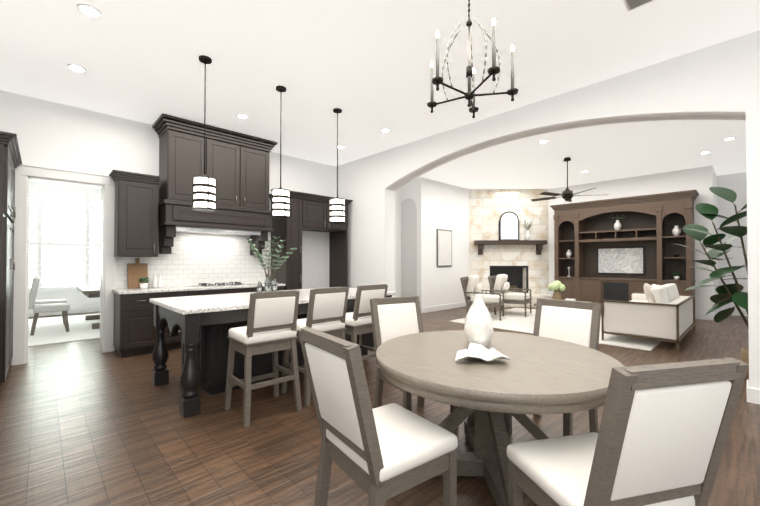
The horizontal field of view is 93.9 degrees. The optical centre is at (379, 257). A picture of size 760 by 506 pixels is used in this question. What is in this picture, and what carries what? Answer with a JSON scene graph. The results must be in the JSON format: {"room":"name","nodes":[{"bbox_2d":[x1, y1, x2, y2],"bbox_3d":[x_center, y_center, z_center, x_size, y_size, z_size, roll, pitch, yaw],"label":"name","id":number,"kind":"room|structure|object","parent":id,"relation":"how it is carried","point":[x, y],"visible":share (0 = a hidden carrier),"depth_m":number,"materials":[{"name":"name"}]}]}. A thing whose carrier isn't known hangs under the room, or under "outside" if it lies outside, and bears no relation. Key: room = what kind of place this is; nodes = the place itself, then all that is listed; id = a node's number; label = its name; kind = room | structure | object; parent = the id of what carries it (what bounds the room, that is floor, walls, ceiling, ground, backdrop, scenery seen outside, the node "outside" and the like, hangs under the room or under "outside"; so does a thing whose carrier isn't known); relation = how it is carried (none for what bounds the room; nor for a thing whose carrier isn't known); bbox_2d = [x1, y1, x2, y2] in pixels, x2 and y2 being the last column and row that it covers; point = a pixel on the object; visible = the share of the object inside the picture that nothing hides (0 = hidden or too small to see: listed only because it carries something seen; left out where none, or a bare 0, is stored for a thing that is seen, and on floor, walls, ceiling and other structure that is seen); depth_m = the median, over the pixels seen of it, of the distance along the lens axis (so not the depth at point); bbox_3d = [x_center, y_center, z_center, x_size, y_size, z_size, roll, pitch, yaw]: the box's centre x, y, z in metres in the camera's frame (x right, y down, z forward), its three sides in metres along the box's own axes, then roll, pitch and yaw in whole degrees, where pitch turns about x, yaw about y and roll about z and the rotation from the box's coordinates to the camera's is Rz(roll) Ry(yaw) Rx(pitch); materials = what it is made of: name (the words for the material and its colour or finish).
{"room":"kitchen and dining room","nodes":[
{"label":"kitchen and dining room","id":0,"kind":"room"},
{"bbox_2d":[0,306,759,505],"bbox_3d":[0.655,1.462,6.755,14.800,0.100,15.400,1,-1,-44],"label":"floor","id":1,"kind":"structure","parent":0,"point":[86,423],"depth_m":2.70,"materials":[{"name":"brown wood"}]},
{"bbox_2d":[0,131,15,385],"bbox_3d":[-4.222,0.068,3.556,0.693,2.610,0.687,1,-1,-44],"label":"tall cabinet","id":2,"kind":"object","parent":1,"relation":"on","point":[10,159],"depth_m":3.56,"materials":[{"name":"brown wood"}]},
{"bbox_2d":[12,163,15,356],"bbox_3d":[-4.694,0.074,4.049,0.693,2.610,0.678,1,-1,-44],"label":"tall cabinet","id":3,"kind":"object","parent":1,"relation":"on","point":[13,164],"depth_m":4.34,"materials":[{"name":"brown wood"}]},
{"bbox_2d":[28,313,99,346],"bbox_3d":[-6.174,1.413,7.389,4.200,0.012,3.650,1,-1,-44],"label":"rug","id":4,"kind":"object","parent":1,"relation":"on","point":[50,330],"visible":0.44,"depth_m":6.67,"materials":[{"name":"white carpet"}]},
{"bbox_2d":[31,276,66,327],"bbox_3d":[-6.894,0.899,7.364,0.584,1.024,0.500,1,-1,-44],"label":"chair","id":5,"kind":"object","parent":4,"relation":"on","point":[48,301],"visible":0.35,"depth_m":7.33,"materials":[{"name":"white fabric"}]},
{"bbox_2d":[29,277,69,334],"bbox_3d":[-6.203,0.890,6.641,0.584,1.024,0.500,1,-1,-44],"label":"chair","id":6,"kind":"object","parent":4,"relation":"on","point":[50,307],"visible":0.83,"depth_m":6.41,"materials":[{"name":"white fabric"}]},
{"bbox_2d":[76,285,99,328],"bbox_3d":[-5.866,1.030,7.722,1.040,0.760,2.000,1,-1,-44],"label":"table","id":7,"kind":"object","parent":4,"relation":"on","point":[90,291],"visible":0.33,"depth_m":7.05,"materials":[{"name":"grey wood"}]},
{"bbox_2d":[113,294,159,357],"bbox_3d":[-3.570,0.953,5.196,0.470,0.880,0.598,1,-1,-44],"label":"base cabinet","id":8,"kind":"object","parent":1,"relation":"on","point":[134,332],"depth_m":4.97,"materials":[{"name":"brown wood"}]},
{"bbox_2d":[112,282,283,293],"bbox_3d":[-2.849,0.500,5.877,2.485,0.040,0.616,1,-1,-44],"label":"countertop","id":9,"kind":"structure","parent":8,"relation":"on","point":[235,285],"depth_m":5.56,"materials":[{"name":"white stone"}]},
{"bbox_2d":[127,258,161,288],"bbox_3d":[-3.556,0.243,5.403,0.443,0.459,0.336,1,-1,-44],"label":"cutting board","id":10,"kind":"object","parent":9,"relation":"on","point":[137,273],"visible":1,"depth_m":5.41,"materials":[{"name":"brown wood"}]},
{"bbox_2d":[160,290,199,349],"bbox_3d":[-3.212,0.957,5.538,0.520,0.880,0.598,1,-1,-44],"label":"base cabinet","id":11,"kind":"object","parent":1,"relation":"on","point":[172,342],"depth_m":5.31,"materials":[{"name":"brown wood"}]},
{"bbox_2d":[200,286,255,294],"bbox_3d":[-2.691,0.963,6.035,0.920,0.880,0.598,1,-1,-44],"label":"base cabinet","id":12,"kind":"object","parent":1,"relation":"on","point":[250,288],"depth_m":5.79,"materials":[{"name":"brown wood"}]},
{"bbox_2d":[224,290,301,426],"bbox_3d":[-1.044,0.833,3.183,0.512,1.078,0.520,1,-1,-42],"label":"bar stool","id":13,"kind":"object","parent":1,"relation":"on","point":[271,326],"visible":1,"depth_m":3.05,"materials":[{"name":"grey wood"}]},
{"bbox_2d":[256,286,283,291],"bbox_3d":[-2.158,0.969,6.545,0.555,0.880,0.598,1,-1,-44],"label":"base cabinet","id":14,"kind":"object","parent":1,"relation":"on","point":[278,287],"depth_m":6.44,"materials":[{"name":"brown wood"}]},
{"bbox_2d":[152,295,391,417],"bbox_3d":[-1.158,0.942,4.323,2.566,0.880,1.226,1,-1,-44],"label":"kitchen island","id":15,"kind":"object","parent":1,"relation":"on","point":[205,323],"depth_m":3.50,"materials":[{"name":"wood"}]},
{"bbox_2d":[149,287,395,314],"bbox_3d":[-1.158,0.480,4.329,2.590,0.044,1.260,1,-1,-44],"label":"island countertop","id":16,"kind":"structure","parent":15,"relation":"on","point":[200,304],"depth_m":3.59,"materials":[{"name":"white stone"}]},
{"bbox_2d":[247,236,296,291],"bbox_3d":[-1.380,0.104,4.496,0.565,0.706,0.603,1,-1,-44],"label":"vase","id":17,"kind":"object","parent":16,"relation":"on","point":[270,285],"visible":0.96,"depth_m":4.42,"materials":[{"name":"clear glass"}]},
{"bbox_2d":[270,195,304,289],"bbox_3d":[-1.814,0.139,6.868,0.335,2.549,0.618,1,-1,-44],"label":"tall cabinet","id":18,"kind":"object","parent":1,"relation":"on","point":[289,273],"depth_m":6.67,"materials":[{"name":"brown wood"}]},
{"bbox_2d":[280,287,348,406],"bbox_3d":[-0.645,0.838,3.592,0.512,1.078,0.520,1,-1,-44],"label":"bar stool","id":19,"kind":"object","parent":1,"relation":"on","point":[327,308],"visible":0.56,"depth_m":3.43,"materials":[{"name":"white fabric"}]},
{"bbox_2d":[305,199,348,286],"bbox_3d":[-1.290,0.145,7.369,1.115,2.549,0.618,1,-1,-44],"label":"tall cabinet","id":20,"kind":"object","parent":1,"relation":"on","point":[309,212],"depth_m":7.53,"materials":[{"name":"brown wood"}]},
{"bbox_2d":[344,284,387,359],"bbox_3d":[-0.247,0.843,4.001,0.520,1.078,0.512,-1,-1,45],"label":"bar stool","id":21,"kind":"object","parent":1,"relation":"on","point":[358,321],"visible":0.46,"depth_m":3.79,"materials":[{"name":"white fabric"}]},
{"bbox_2d":[297,326,457,505],"bbox_3d":[-0.014,0.850,1.724,0.614,1.009,0.510,0,-1,-36],"label":"dining chair","id":22,"kind":"object","parent":1,"relation":"on","point":[380,456],"visible":1,"depth_m":1.58,"materials":[{"name":"white fabric"}]},
{"bbox_2d":[370,296,457,427],"bbox_3d":[0.272,0.865,2.984,0.510,1.009,0.614,0,-1,-29],"label":"dining chair","id":23,"kind":"object","parent":1,"relation":"on","point":[393,317],"visible":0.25,"depth_m":3.13,"materials":[{"name":"white fabric"}]},
{"bbox_2d":[376,330,623,505],"bbox_3d":[0.686,0.973,2.226,1.420,0.750,1.420,1,-1,-44],"label":"dining table","id":24,"kind":"object","parent":1,"relation":"on","point":[538,375],"visible":0.73,"depth_m":1.95,"materials":[{"name":"brown wood"}]},
{"bbox_2d":[464,294,492,346],"bbox_3d":[0.661,0.425,2.375,0.190,0.345,0.190,1,-1,-44],"label":"vase","id":25,"kind":"object","parent":24,"relation":"on","point":[478,327],"visible":0.94,"depth_m":2.31,"materials":[{"name":"ceramic"}]},
{"bbox_2d":[455,342,509,361],"bbox_3d":[0.612,0.566,2.102,0.296,0.050,0.378,0,-1,18],"label":"shell dish","id":26,"kind":"object","parent":24,"relation":"on","point":[477,351],"visible":1,"depth_m":2.09,"materials":[{"name":"ceramic"}]},
{"bbox_2d":[504,298,601,435],"bbox_3d":[1.349,0.863,2.778,0.614,1.009,0.510,1,-1,-40],"label":"dining chair","id":27,"kind":"object","parent":1,"relation":"on","point":[576,322],"visible":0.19,"depth_m":2.85,"materials":[{"name":"white fabric"}]},
{"bbox_2d":[450,308,662,350],"bbox_3d":[3.965,1.417,7.706,3.300,0.012,3.600,1,-1,-44],"label":"area rug","id":28,"kind":"object","parent":1,"relation":"on","point":[514,319],"visible":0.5,"depth_m":7.08,"materials":[{"name":"white carpet"}]},
{"bbox_2d":[460,275,503,320],"bbox_3d":[2.426,0.924,8.374,0.908,0.992,0.752,0,-1,24],"label":"armchair","id":29,"kind":"object","parent":28,"relation":"on","point":[471,286],"visible":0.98,"depth_m":8.19,"materials":[{"name":"white fabric"}]},
{"bbox_2d":[488,274,531,316],"bbox_3d":[3.277,0.931,8.943,0.908,0.992,0.752,0,-1,32],"label":"armchair","id":30,"kind":"object","parent":28,"relation":"on","point":[500,283],"visible":0.92,"depth_m":8.80,"materials":[{"name":"white fabric"}]},
{"bbox_2d":[601,283,694,350],"bbox_3d":[4.854,0.912,6.347,2.200,0.963,1.000,1,-1,-44],"label":"sofa","id":31,"kind":"object","parent":28,"relation":"on","point":[665,312],"visible":1,"depth_m":5.66,"materials":[{"name":"beige fabric"}]},
{"bbox_3d":[3.854,1.176,7.463,1.240,0.438,0.720,1,-1,-44],"label":"coffee table","id":32,"kind":"object","parent":28,"relation":"on","visible":0},
{"bbox_2d":[548,280,564,299],"bbox_3d":[3.632,0.715,7.292,0.345,0.475,0.320,1,-1,-44],"label":"flower vase","id":33,"kind":"object","parent":32,"relation":"on","point":[556,287],"visible":0.96,"depth_m":7.21,"materials":[{"name":"green plant"}]},
{"bbox_2d":[550,190,698,303],"bbox_3d":[6.054,-0.011,9.040,0.620,2.900,3.080,1,-1,-44],"label":"entertainment center","id":34,"kind":"object","parent":1,"relation":"on","point":[620,249],"visible":0.75,"depth_m":9.00,"materials":[{"name":"brown wood"}]},
{"bbox_2d":[507,357,748,505],"bbox_3d":[0.890,0.846,1.390,0.510,1.009,0.614,0,-1,-14],"label":"dining chair","id":35,"kind":"object","parent":1,"relation":"on","point":[660,438],"visible":1,"depth_m":1.16,"materials":[{"name":"white fabric"}]},
{"bbox_2d":[676,187,748,379],"bbox_3d":[4.022,0.250,4.105,0.932,2.259,1.019,1,-1,-44],"label":"fiddle leaf fig","id":36,"kind":"object","parent":1,"relation":"on","point":[733,293],"visible":0.9,"depth_m":4.16,"materials":[{"name":"green plant"}]},
{"bbox_2d":[0,30,759,388],"bbox_3d":[0.655,-0.338,6.777,14.800,3.500,15.400,1,-1,-44],"label":"wall","id":37,"kind":"structure","parent":0,"point":[716,82],"depth_m":5.75,"materials":[{"name":"paint"}]},
{"bbox_2d":[29,189,100,291],"bbox_3d":[-7.930,-0.402,8.959,2.680,2.480,0.105,1,-1,-44],"label":"window shutters","id":38,"kind":"object","parent":37,"relation":"attached to","point":[39,243],"visible":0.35,"depth_m":8.92,"materials":[{"name":"white wood"}]},
{"bbox_2d":[109,170,159,256],"bbox_3d":[-3.650,-0.611,5.271,0.570,1.210,0.405,1,-1,-44],"label":"upper cabinet","id":39,"kind":"object","parent":37,"relation":"attached to","point":[136,217],"visible":0.98,"depth_m":5.17,"materials":[{"name":"brown wood"}]},
{"bbox_2d":[158,125,207,204],"bbox_3d":[-3.150,-1.398,5.662,0.540,1.113,0.543,1,-1,-44],"label":"upper cabinet","id":40,"kind":"object","parent":37,"relation":"attached to","point":[181,151],"depth_m":5.43,"materials":[{"name":"brown wood"}]},
{"bbox_2d":[11,163,372,365],"bbox_3d":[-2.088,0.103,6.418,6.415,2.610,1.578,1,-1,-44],"label":"door frame","id":41,"kind":"structure","parent":37,"relation":"attached to","point":[26,174],"depth_m":4.81,"materials":[{"name":"paint"}]},
{"bbox_2d":[115,228,270,288],"bbox_3d":[-3.055,-0.031,6.125,2.480,1.029,0.010,1,-1,-44],"label":"tile backsplash","id":42,"kind":"structure","parent":37,"relation":"attached to","point":[195,259],"depth_m":6.12,"materials":[{"name":"white tile"}]},
{"bbox_2d":[158,201,271,232],"bbox_3d":[-2.738,-0.648,6.003,1.680,0.300,0.605,1,-1,-44],"label":"range hood","id":43,"kind":"object","parent":37,"relation":"attached to","point":[171,214],"depth_m":5.68,"materials":[{"name":"brown wood"}]},
{"bbox_2d":[208,133,271,212],"bbox_3d":[-2.564,-1.392,6.221,1.080,1.113,0.543,1,-1,-44],"label":"upper cabinet","id":44,"kind":"object","parent":37,"relation":"attached to","point":[237,165],"depth_m":6.02,"materials":[{"name":"brown wood"}]},
{"bbox_2d":[29,301,759,404],"bbox_3d":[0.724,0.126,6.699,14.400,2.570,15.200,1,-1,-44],"label":"baseboard","id":45,"kind":"structure","parent":37,"relation":"attached to","point":[753,395],"depth_m":8.72,"materials":[{"name":"paint"}]},
{"bbox_2d":[401,198,416,296],"bbox_3d":[0.731,-0.141,9.441,0.001,2.850,0.650,1,-1,-44],"label":"arched niche","id":46,"kind":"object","parent":37,"relation":"attached to","point":[408,247],"depth_m":9.40,"materials":[{"name":"white paint"}]},
{"bbox_2d":[437,229,451,266],"bbox_3d":[1.775,-0.247,9.751,0.670,1.010,0.035,1,-1,-44],"label":"framed art","id":47,"kind":"object","parent":37,"relation":"attached to","point":[444,248],"visible":1,"depth_m":9.72,"materials":[{"name":"white paper"}]},
{"bbox_2d":[0,0,759,188],"bbox_3d":[0.655,-2.138,6.798,14.800,0.100,15.400,1,-1,-44],"label":"ceiling","id":48,"kind":"structure","parent":0,"point":[364,66],"depth_m":3.97,"materials":[{"name":"paint"}]},
{"bbox_2d":[67,63,86,72],"bbox_3d":[-3.392,-2.114,3.969,0.168,0.015,0.168,0,-1,19],"label":"recessed light","id":49,"kind":"object","parent":48,"relation":"in","point":[74,67],"depth_m":3.96,"materials":[{"name":"paint"}]},
{"bbox_2d":[76,3,101,17],"bbox_3d":[-2.507,-2.125,3.057,0.168,0.015,0.168,-1,-1,37],"label":"recessed light","id":50,"kind":"object","parent":48,"relation":"in","point":[89,10],"depth_m":3.04,"materials":[{"name":"paint"}]},
{"bbox_2d":[192,55,216,211],"bbox_3d":[-1.868,-1.312,3.783,0.236,1.621,0.236,1,-1,-44],"label":"pendant light","id":51,"kind":"object","parent":48,"relation":"hanging from","point":[204,192],"visible":1,"depth_m":3.70,"materials":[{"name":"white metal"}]},
{"bbox_2d":[236,113,248,118],"bbox_3d":[-2.046,-2.098,5.282,0.168,0.015,0.168,-1,-1,37],"label":"recessed light","id":52,"kind":"object","parent":48,"relation":"in","point":[240,115],"depth_m":5.27,"materials":[{"name":"paint"}]},
{"bbox_2d":[271,85,289,218],"bbox_3d":[-1.238,-1.305,4.426,0.236,1.621,0.236,1,-1,-44],"label":"pendant light","id":53,"kind":"object","parent":48,"relation":"hanging from","point":[280,203],"visible":1,"depth_m":4.34,"materials":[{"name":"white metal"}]},
{"bbox_2d":[329,108,345,223],"bbox_3d":[-0.608,-1.297,5.070,0.236,1.621,0.236,1,-1,-44],"label":"pendant light","id":54,"kind":"object","parent":48,"relation":"hanging from","point":[337,209],"visible":1,"depth_m":4.98,"materials":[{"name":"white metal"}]},
{"bbox_2d":[380,128,389,131],"bbox_3d":[0.088,-2.091,5.841,0.168,0.015,0.168,-1,-1,37],"label":"recessed light","id":55,"kind":"object","parent":48,"relation":"in","point":[382,129],"depth_m":5.82,"materials":[{"name":"paint"}]},
{"bbox_2d":[427,0,518,117],"bbox_3d":[0.547,-1.545,2.255,0.581,1.192,0.577,1,-1,-44],"label":"chandelier","id":56,"kind":"object","parent":48,"relation":"hanging from","point":[470,95],"visible":1,"depth_m":2.23,"materials":[{"name":"brown metal"}]},
{"bbox_2d":[530,157,607,201],"bbox_3d":[3.889,-1.635,7.464,1.485,0.888,1.419,1,-1,-44],"label":"ceiling fan","id":57,"kind":"object","parent":48,"relation":"hanging from","point":[567,194],"visible":1,"depth_m":7.37,"materials":[{"name":"brown metal"}]},
{"bbox_2d":[623,0,653,10],"bbox_3d":[2.075,-2.129,2.850,0.400,0.012,0.210,1,-1,-44],"label":"ceiling vent","id":58,"kind":"object","parent":48,"relation":"in","point":[631,4],"visible":1,"depth_m":2.97,"materials":[{"name":"metal"}]},
{"bbox_2d":[723,137,735,140],"bbox_3d":[6.159,-2.086,6.248,0.168,0.015,0.168,0,-1,1],"label":"recessed light","id":59,"kind":"object","parent":48,"relation":"in","point":[729,138],"depth_m":6.22,"materials":[{"name":"paint"}]},
{"bbox_2d":[469,189,552,307],"bbox_3d":[3.853,-0.293,10.565,2.662,3.500,0.700,0,-1,1],"label":"stone fireplace","id":60,"kind":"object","parent":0,"point":[522,262],"depth_m":10.62,"materials":[{"name":"stone"}]},
{"bbox_2d":[499,212,518,239],"bbox_3d":[3.854,-0.929,10.584,0.600,0.867,0.036,0,-1,1],"label":"mirror","id":61,"kind":"object","parent":60,"relation":"attached to","point":[508,225],"visible":0.85,"depth_m":10.57,"materials":[{"name":"white mirror"}]},
{"bbox_2d":[524,220,531,239],"bbox_3d":[4.380,-0.799,10.478,0.339,0.604,0.250,0,-1,1],"label":"vase","id":62,"kind":"object","parent":60,"relation":"on","point":[527,235],"visible":1,"depth_m":10.47,"materials":[{"name":"white ceramic"}]},
{"label":"outside","id":63,"kind":"structure","parent":0,"visible":0},
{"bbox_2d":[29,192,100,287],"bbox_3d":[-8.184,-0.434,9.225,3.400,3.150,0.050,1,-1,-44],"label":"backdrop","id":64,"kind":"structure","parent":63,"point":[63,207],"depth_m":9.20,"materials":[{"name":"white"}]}
]}

